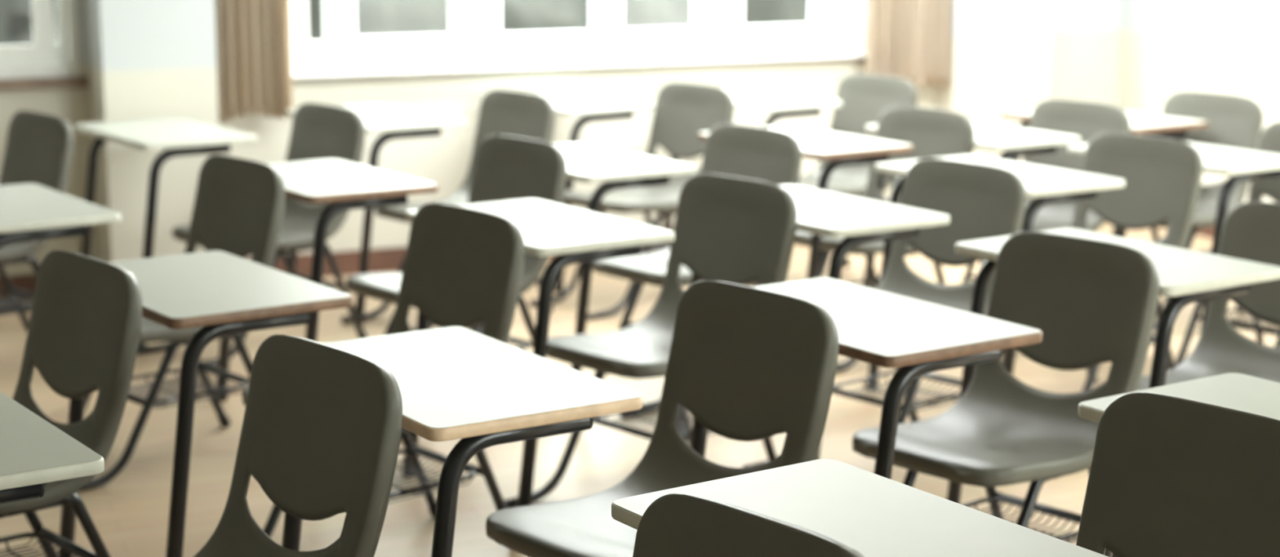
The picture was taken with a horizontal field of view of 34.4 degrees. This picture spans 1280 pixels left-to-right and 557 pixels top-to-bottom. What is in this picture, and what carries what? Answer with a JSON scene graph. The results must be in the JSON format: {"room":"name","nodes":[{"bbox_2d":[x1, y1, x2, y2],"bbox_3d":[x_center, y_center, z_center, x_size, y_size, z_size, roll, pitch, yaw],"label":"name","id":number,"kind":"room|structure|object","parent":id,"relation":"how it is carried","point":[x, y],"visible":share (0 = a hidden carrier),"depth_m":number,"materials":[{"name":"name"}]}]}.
{"room":"classroom","nodes":[
{"label":"classroom","id":0,"kind":"room"},
{"bbox_2d":[0,0,1122,275],"bbox_3d":[-2.502,-1.405,7.975,11.090,3.000,0.220,-5,12,-25],"label":"wall","id":1,"kind":"structure","parent":0,"point":[1086,33],"depth_m":8.86,"materials":[{"name":"paint"}]},
{"bbox_2d":[0,0,78,79],"bbox_3d":[-2.770,-1.579,7.758,1.210,1.678,0.100,-5,12,-25],"label":"window","id":2,"kind":"structure","parent":1,"relation":"in","point":[45,58],"depth_m":8.07,"materials":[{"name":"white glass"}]},
{"bbox_2d":[0,75,88,90],"bbox_3d":[-2.774,-0.742,7.956,1.240,0.042,0.255,-5,12,-25],"label":"trim","id":3,"kind":"structure","parent":1,"relation":"attached to","point":[74,82],"depth_m":8.03,"materials":[{"name":"brown wood"}]},
{"bbox_2d":[85,0,219,262],"bbox_3d":[-1.901,-1.402,7.969,0.435,3.000,0.300,-5,12,-25],"label":"column","id":4,"kind":"structure","parent":1,"relation":"attached to","point":[148,59],"depth_m":7.97,"materials":[{"name":"paint"}]},
{"bbox_2d":[214,0,293,123],"bbox_3d":[-1.575,-1.604,8.167,0.460,1.979,0.173,-5,12,-25],"label":"curtain","id":5,"kind":"object","parent":1,"relation":"hanging from","point":[253,37],"visible":0.86,"depth_m":8.28,"materials":[{"name":"beige fabric"}]},
{"bbox_2d":[0,226,673,301],"bbox_3d":[-2.459,0.038,8.146,10.650,0.100,0.014,-5,12,-25],"label":"baseboard","id":6,"kind":"structure","parent":1,"relation":"attached to","point":[390,259],"depth_m":8.70,"materials":[{"name":"brown wood"}]},
{"bbox_2d":[290,0,865,73],"bbox_3d":[-0.208,-1.785,8.929,2.720,1.698,0.110,-5,12,-25],"label":"window","id":7,"kind":"structure","parent":1,"relation":"in","point":[714,32],"depth_m":8.99,"materials":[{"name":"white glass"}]},
{"bbox_2d":[292,53,866,82],"bbox_3d":[-0.198,-0.924,9.079,2.770,0.018,0.130,-5,12,-25],"label":"trim","id":8,"kind":"structure","parent":1,"relation":"attached to","point":[863,58],"depth_m":8.96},
{"bbox_2d":[865,0,952,89],"bbox_3d":[1.212,-1.840,9.444,0.570,1.979,0.173,-5,12,-25],"label":"curtain","id":9,"kind":"object","parent":1,"relation":"hanging from","point":[910,40],"visible":0.88,"depth_m":9.56,"materials":[{"name":"beige fabric"}]},
{"bbox_2d":[936,0,1053,162],"bbox_3d":[1.668,-1.704,9.605,0.430,3.000,0.300,-5,12,-25],"label":"column","id":10,"kind":"structure","parent":1,"relation":"attached to","point":[1001,50],"depth_m":9.60,"materials":[{"name":"paint"}]},
{"bbox_2d":[0,222,1279,556],"bbox_3d":[-0.477,0.951,3.990,11.090,0.100,9.840,-5,12,-25],"label":"floor","id":11,"kind":"structure","parent":0,"point":[130,512],"depth_m":6.05,"materials":[{"name":"beige tile"}]},
{"bbox_2d":[0,110,73,333],"bbox_3d":[-2.319,-0.115,6.994,0.742,0.843,0.438,-10,15,-41],"label":"chair","id":12,"kind":"object","parent":11,"relation":"on","point":[39,148],"visible":0.77,"depth_m":7.11,"materials":[{"name":"grey plastic"}]},
{"bbox_2d":[0,289,34,315],"bbox_3d":[-2.251,0.094,7.098,0.345,0.032,0.312,-10,15,-41],"label":"basket","id":13,"kind":"object","parent":12,"relation":"on","point":[13,294],"depth_m":7.18,"materials":[{"name":"black metal"}]},
{"bbox_2d":[0,391,104,503],"bbox_3d":[-1.233,0.617,3.489,0.471,0.741,0.703,-7,13,-34],"label":"school desk","id":14,"kind":"object","parent":11,"relation":"on","point":[34,452],"visible":1,"depth_m":3.28,"materials":[{"name":"white laminate"}]},
{"bbox_2d":[0,182,120,248],"bbox_3d":[-1.805,0.157,5.861,0.471,0.741,0.703,-7,13,-35],"label":"school desk","id":15,"kind":"object","parent":11,"relation":"on","point":[30,211],"visible":1,"depth_m":5.63,"materials":[{"name":"white laminate"}]},
{"bbox_2d":[0,249,142,556],"bbox_3d":[-1.439,0.409,4.300,0.742,0.843,0.438,-9,14,-41],"label":"chair","id":16,"kind":"object","parent":11,"relation":"on","point":[83,335],"visible":0.84,"depth_m":4.39,"materials":[{"name":"grey plastic"}]},
{"bbox_2d":[0,532,88,556],"bbox_3d":[-1.370,0.618,4.403,0.345,0.032,0.312,-9,14,-41],"label":"basket","id":17,"kind":"object","parent":16,"relation":"on","point":[43,538],"depth_m":4.55,"materials":[{"name":"black metal"}]},
{"bbox_2d":[75,117,257,346],"bbox_3d":[-1.748,-0.174,7.574,0.471,0.741,0.703,-7,13,-34],"label":"school desk","id":18,"kind":"object","parent":11,"relation":"on","point":[181,136],"visible":0.89,"depth_m":7.34,"materials":[{"name":"white laminate"}]},
{"bbox_2d":[78,154,284,491],"bbox_3d":[-1.411,0.107,5.865,0.742,0.843,0.438,-9,15,-41],"label":"chair","id":19,"kind":"object","parent":11,"relation":"on","point":[238,208],"visible":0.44,"depth_m":5.94,"materials":[{"name":"grey plastic"}]},
{"bbox_2d":[128,366,248,408],"bbox_3d":[-1.343,0.316,5.969,0.345,0.032,0.312,-9,15,-41],"label":"basket","id":20,"kind":"object","parent":19,"relation":"on","point":[148,402],"depth_m":5.99,"materials":[{"name":"black metal"}]},
{"bbox_2d":[57,250,352,556],"bbox_3d":[-1.021,0.373,4.757,0.471,0.741,0.703,-8,13,-35],"label":"school desk","id":21,"kind":"object","parent":11,"relation":"on","point":[224,293],"visible":0.73,"depth_m":4.50,"materials":[{"name":"white laminate"}]},
{"bbox_2d":[137,102,367,366],"bbox_3d":[-1.369,-0.166,7.280,0.742,0.843,0.438,-9,15,-41],"label":"chair","id":22,"kind":"object","parent":11,"relation":"on","point":[318,131],"visible":0.39,"depth_m":7.36,"materials":[{"name":"grey plastic"}]},
{"bbox_2d":[192,333,402,556],"bbox_3d":[-0.803,0.572,3.471,0.742,0.843,0.438,-9,15,-41],"label":"chair","id":23,"kind":"object","parent":11,"relation":"on","point":[320,435],"visible":1,"depth_m":3.60,"materials":[{"name":"grey plastic"}]},
{"bbox_2d":[215,159,438,401],"bbox_3d":[-0.991,0.052,6.423,0.471,0.741,0.703,-7,13,-34],"label":"school desk","id":24,"kind":"object","parent":11,"relation":"on","point":[349,185],"visible":0.64,"depth_m":6.17,"materials":[{"name":"white laminate"}]},
{"bbox_2d":[285,103,465,323],"bbox_3d":[-1.050,-0.267,8.074,0.471,0.741,0.703,-7,13,-34],"label":"school desk","id":25,"kind":"object","parent":11,"relation":"on","point":[396,122],"visible":0.62,"depth_m":7.77,"materials":[{"name":"white laminate"}]},
{"bbox_2d":[241,202,524,537],"bbox_3d":[-0.682,0.280,4.981,0.742,0.843,0.438,-9,15,-41],"label":"chair","id":26,"kind":"object","parent":11,"relation":"on","point":[463,267],"visible":0.46,"depth_m":5.11,"materials":[{"name":"grey plastic"}]},
{"bbox_2d":[388,448,476,502],"bbox_3d":[-0.614,0.489,5.085,0.345,0.032,0.312,-9,15,-41],"label":"basket","id":27,"kind":"object","parent":26,"relation":"on","point":[412,454],"depth_m":5.12,"materials":[{"name":"black metal"}]},
{"bbox_2d":[341,88,555,331],"bbox_3d":[-0.723,-0.263,7.793,0.742,0.843,0.438,-9,15,-41],"label":"chair","id":28,"kind":"object","parent":11,"relation":"on","point":[523,114],"visible":0.43,"depth_m":7.91,"materials":[{"name":"grey plastic"}]},
{"bbox_2d":[346,134,567,350],"bbox_3d":[-0.629,0.012,6.370,0.742,0.843,0.438,-9,14,-40],"label":"chair","id":29,"kind":"object","parent":11,"relation":"on","point":[506,167],"visible":0.41,"depth_m":6.45,"materials":[{"name":"grey plastic"}]},
{"bbox_2d":[281,326,642,556],"bbox_3d":[-0.377,0.540,3.908,0.471,0.741,0.703,-7,13,-33],"label":"school desk","id":30,"kind":"object","parent":11,"relation":"on","point":[481,390],"visible":0.67,"depth_m":3.70,"materials":[{"name":"white laminate"}]},
{"bbox_2d":[401,198,674,506],"bbox_3d":[-0.296,0.213,5.603,0.471,0.741,0.703,-7,13,-34],"label":"school desk","id":31,"kind":"object","parent":11,"relation":"on","point":[576,235],"visible":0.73,"depth_m":5.33,"materials":[{"name":"white laminate"}]},
{"bbox_2d":[481,89,655,293],"bbox_3d":[-0.323,-0.377,8.657,0.471,0.741,0.703,-7,13,-34],"label":"school desk","id":32,"kind":"object","parent":11,"relation":"on","point":[594,108],"visible":0.58,"depth_m":8.36,"materials":[{"name":"white laminate"}]},
{"bbox_2d":[475,142,696,371],"bbox_3d":[-0.204,-0.027,6.849,0.471,0.741,0.703,-7,13,-34],"label":"school desk","id":33,"kind":"object","parent":11,"relation":"on","point":[586,163],"visible":0.57,"depth_m":6.55,"materials":[{"name":"white laminate"}]},
{"bbox_2d":[528,81,734,319],"bbox_3d":[-0.034,-0.322,8.113,0.742,0.843,0.438,-9,14,-40],"label":"chair","id":34,"kind":"object","parent":11,"relation":"on","point":[682,111],"visible":0.67,"depth_m":8.21,"materials":[{"name":"grey plastic"}]},
{"bbox_2d":[639,241,671,254],"bbox_3d":[0.035,-0.113,8.216,0.345,0.032,0.312,-9,14,-40],"label":"basket","id":35,"kind":"object","parent":34,"relation":"on","point":[658,248],"depth_m":8.30,"materials":[{"name":"black metal"}]},
{"bbox_2d":[503,173,797,507],"bbox_3d":[0.016,0.180,5.517,0.742,0.843,0.438,-10,15,-41],"label":"chair","id":36,"kind":"object","parent":11,"relation":"on","point":[737,230],"visible":0.68,"depth_m":5.61,"materials":[{"name":"grey plastic"}]},
{"bbox_2d":[596,400,715,440],"bbox_3d":[0.084,0.389,5.621,0.345,0.032,0.312,-10,15,-41],"label":"basket","id":37,"kind":"object","parent":36,"relation":"on","point":[627,428],"depth_m":5.60,"materials":[{"name":"black metal"}]},
{"bbox_2d":[485,280,839,556],"bbox_3d":[-0.022,0.475,3.988,0.742,0.843,0.438,-9,14,-41],"label":"chair","id":38,"kind":"object","parent":11,"relation":"on","point":[748,363],"visible":0.83,"depth_m":4.10,"materials":[{"name":"grey plastic"}]},
{"bbox_2d":[592,123,802,417],"bbox_3d":[0.119,-0.048,6.696,0.742,0.843,0.438,-9,14,-40],"label":"chair","id":39,"kind":"object","parent":11,"relation":"on","point":[769,155],"visible":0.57,"depth_m":6.77,"materials":[{"name":"grey plastic"}]},
{"bbox_2d":[632,493,864,556],"bbox_3d":[-0.104,0.758,2.518,0.742,0.843,0.438,-9,14,-41],"label":"chair","id":40,"kind":"object","parent":11,"relation":"on","point":[673,524],"visible":1,"depth_m":2.70,"materials":[{"name":"grey plastic"}]},
{"bbox_2d":[661,87,841,286],"bbox_3d":[0.451,-0.401,8.799,0.471,0.741,0.703,-7,13,-34],"label":"school desk","id":41,"kind":"object","parent":11,"relation":"on","point":[784,105],"visible":0.47,"depth_m":8.54,"materials":[{"name":"white laminate"}]},
{"bbox_2d":[698,125,913,279],"bbox_3d":[0.561,-0.129,7.392,0.471,0.741,0.703,-7,13,-34],"label":"school desk","id":42,"kind":"object","parent":11,"relation":"on","point":[843,149],"visible":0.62,"depth_m":7.10,"materials":[{"name":"white laminate"}]},
{"bbox_2d":[676,184,949,459],"bbox_3d":[0.462,0.161,5.889,0.471,0.741,0.703,-7,13,-34],"label":"school desk","id":43,"kind":"object","parent":11,"relation":"on","point":[860,220],"visible":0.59,"depth_m":5.62,"materials":[{"name":"white laminate"}]},
{"bbox_2d":[798,73,917,278],"bbox_3d":[0.735,-0.395,8.507,0.742,0.843,0.438,-9,14,-40],"label":"chair","id":44,"kind":"object","parent":11,"relation":"on","point":[864,97],"visible":0.48,"depth_m":8.64,"materials":[{"name":"grey plastic"}]},
{"bbox_2d":[611,458,1108,556],"bbox_3d":[0.305,0.727,2.951,0.471,0.741,0.703,-7,13,-34],"label":"school desk","id":45,"kind":"object","parent":11,"relation":"on","point":[873,514],"visible":0.56,"depth_m":3.01,"materials":[{"name":"white laminate"}]},
{"bbox_2d":[690,277,1042,479],"bbox_3d":[0.435,0.440,4.442,0.471,0.741,0.703,-7,13,-34],"label":"school desk","id":46,"kind":"object","parent":11,"relation":"on","point":[881,328],"visible":0.65,"depth_m":4.20,"materials":[{"name":"white laminate"}]},
{"bbox_2d":[742,158,1026,467],"bbox_3d":[0.686,0.117,5.853,0.742,0.843,0.438,-9,14,-41],"label":"chair","id":47,"kind":"object","parent":11,"relation":"on","point":[980,201],"visible":0.43,"depth_m":5.99,"materials":[{"name":"grey plastic"}]},
{"bbox_2d":[833,369,960,412],"bbox_3d":[0.754,0.327,5.956,0.345,0.032,0.312,-9,14,-41],"label":"basket","id":48,"kind":"object","parent":47,"relation":"on","point":[907,404],"depth_m":5.97,"materials":[{"name":"black metal"}]},
{"bbox_2d":[794,105,974,371],"bbox_3d":[0.770,-0.154,7.259,0.742,0.843,0.438,-9,15,-41],"label":"chair","id":49,"kind":"object","parent":11,"relation":"on","point":[932,133],"visible":0.43,"depth_m":7.38,"materials":[{"name":"grey plastic"}]},
{"bbox_2d":[849,278,879,288],"bbox_3d":[0.839,0.055,7.362,0.345,0.032,0.312,-9,15,-41],"label":"basket","id":50,"kind":"object","parent":49,"relation":"on","point":[875,282],"depth_m":7.55,"materials":[{"name":"black metal"}]},
{"bbox_2d":[863,120,1079,287],"bbox_3d":[1.194,-0.176,7.646,0.471,0.741,0.703,-7,13,-34],"label":"school desk","id":51,"kind":"object","parent":11,"relation":"on","point":[1015,141],"visible":0.43,"depth_m":7.38,"materials":[{"name":"white laminate"}]},
{"bbox_2d":[866,155,1124,390],"bbox_3d":[1.106,0.029,6.587,0.471,0.741,0.703,-7,13,-33],"label":"school desk","id":52,"kind":"object","parent":11,"relation":"on","point":[1048,185],"visible":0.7,"depth_m":6.38,"materials":[{"name":"white laminate"}]},
{"bbox_2d":[852,231,1159,556],"bbox_3d":[0.747,0.361,4.592,0.742,0.843,0.438,-9,15,-41],"label":"chair","id":53,"kind":"object","parent":11,"relation":"on","point":[1092,302],"visible":0.84,"depth_m":4.68,"materials":[{"name":"grey plastic"}]},
{"bbox_2d":[961,496,1080,542],"bbox_3d":[0.816,0.570,4.695,0.345,0.032,0.312,-9,15,-41],"label":"basket","id":54,"kind":"object","parent":53,"relation":"on","point":[993,501],"depth_m":4.80,"materials":[{"name":"black metal"}]},
{"bbox_2d":[961,98,1130,354],"bbox_3d":[1.378,-0.203,7.527,0.742,0.843,0.438,-9,14,-41],"label":"chair","id":55,"kind":"object","parent":11,"relation":"on","point":[1086,120],"visible":0.33,"depth_m":7.65,"materials":[{"name":"grey plastic"}]},
{"bbox_2d":[1000,132,1203,391],"bbox_3d":[1.360,-0.003,6.489,0.742,0.843,0.438,-9,14,-41],"label":"chair","id":56,"kind":"object","parent":11,"relation":"on","point":[1162,176],"visible":0.32,"depth_m":6.60,"materials":[{"name":"grey plastic"}]},
{"bbox_2d":[1148,337,1155,348],"bbox_3d":[1.428,0.206,6.592,0.345,0.032,0.312,-9,14,-41],"label":"basket","id":57,"kind":"object","parent":56,"relation":"on","point":[1153,339],"depth_m":6.57,"materials":[{"name":"black metal"}]},
{"bbox_2d":[1001,108,1208,237],"bbox_3d":[1.785,-0.266,8.128,0.471,0.741,0.703,-7,13,-34],"label":"school desk","id":58,"kind":"object","parent":11,"relation":"on","point":[1144,124],"visible":0.37,"depth_m":7.88,"materials":[{"name":"white laminate"}]},
{"bbox_2d":[946,227,1279,503],"bbox_3d":[1.147,0.309,5.135,0.471,0.741,0.703,-7,13,-34],"label":"school desk","id":59,"kind":"object","parent":11,"relation":"on","point":[1188,276],"visible":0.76,"depth_m":4.92,"materials":[{"name":"white laminate"}]},
{"bbox_2d":[1067,142,1279,338],"bbox_3d":[1.832,-0.063,7.074,0.471,0.741,0.703,-7,13,-34],"label":"school desk","id":60,"kind":"object","parent":11,"relation":"on","point":[1243,165],"visible":0.46,"depth_m":6.74,"materials":[{"name":"white laminate"}]},
{"bbox_2d":[1075,391,1279,556],"bbox_3d":[0.647,0.654,3.075,0.742,0.843,0.438,-9,14,-41],"label":"chair","id":61,"kind":"object","parent":11,"relation":"on","point":[1170,476],"visible":0.99,"depth_m":3.25,"materials":[{"name":"grey plastic"}]},
{"bbox_2d":[1078,372,1279,556],"bbox_3d":[1.119,0.618,3.536,0.471,0.741,0.703,-7,13,-34],"label":"school desk","id":62,"kind":"object","parent":11,"relation":"on","point":[1238,391],"visible":0.38,"depth_m":3.71,"materials":[{"name":"white laminate"}]},
{"bbox_2d":[1111,90,1263,332],"bbox_3d":[1.953,-0.260,7.832,0.742,0.843,0.438,-9,14,-40],"label":"chair","id":63,"kind":"object","parent":11,"relation":"on","point":[1234,121],"visible":0.4,"depth_m":7.91,"materials":[{"name":"grey plastic"}]},
{"bbox_2d":[1137,201,1279,390],"bbox_3d":[1.409,0.275,5.054,0.742,0.843,0.438,-9,14,-41],"label":"chair","id":64,"kind":"object","parent":11,"relation":"on","point":[1251,230],"visible":0.3,"depth_m":5.26,"materials":[{"name":"grey plastic"}]},
{"bbox_2d":[1173,121,1279,367],"bbox_3d":[2.031,-0.066,6.829,0.742,0.843,0.438,-9,14,-41],"label":"chair","id":65,"kind":"object","parent":11,"relation":"on","point":[1268,141],"visible":0.23,"depth_m":7.06,"materials":[{"name":"grey plastic"}]},
{"bbox_2d":[1226,306,1279,336],"bbox_3d":[2.099,0.143,6.932,0.345,0.032,0.312,-9,14,-41],"label":"basket","id":66,"kind":"object","parent":65,"relation":"on","point":[1235,323],"depth_m":6.83,"materials":[{"name":"black metal"}]},
{"bbox_2d":[1117,0,1279,202],"bbox_3d":[4.456,-0.987,5.954,0.220,3.000,9.400,-5,12,-25],"label":"wall","id":67,"kind":"structure","parent":0,"point":[1167,47],"depth_m":9.68,"materials":[{"name":"paint"}]},
{"bbox_2d":[1195,226,1214,238],"bbox_3d":[4.347,0.447,6.174,0.014,0.100,9.386,-5,12,-25],"label":"baseboard","id":68,"kind":"structure","parent":67,"relation":"attached to","point":[1208,233],"depth_m":9.72,"materials":[{"name":"brown wood"}]},
{"label":"outside","id":69,"kind":"structure","parent":0,"visible":0},
{"bbox_3d":[0.868,0.222,9.769,98.767,0.150,102.867,-7,13,-34],"label":"ground","id":70,"kind":"structure","parent":69,"visible":0},
{"bbox_2d":[0,0,58,45],"bbox_3d":[-4.236,-1.854,9.530,3.527,5.652,3.486,-6,13,-30],"label":"shrub","id":71,"kind":"object","parent":70,"relation":"on","point":[16,28],"visible":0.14,"depth_m":9.71,"materials":[{"name":"green plant"}]},
{"bbox_2d":[307,0,842,40],"bbox_3d":[1.103,-1.517,13.382,9.389,1.920,1.358,-5,12,-25],"label":"window glass","id":72,"kind":"object","parent":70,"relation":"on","point":[373,17],"visible":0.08,"depth_m":11.95,"materials":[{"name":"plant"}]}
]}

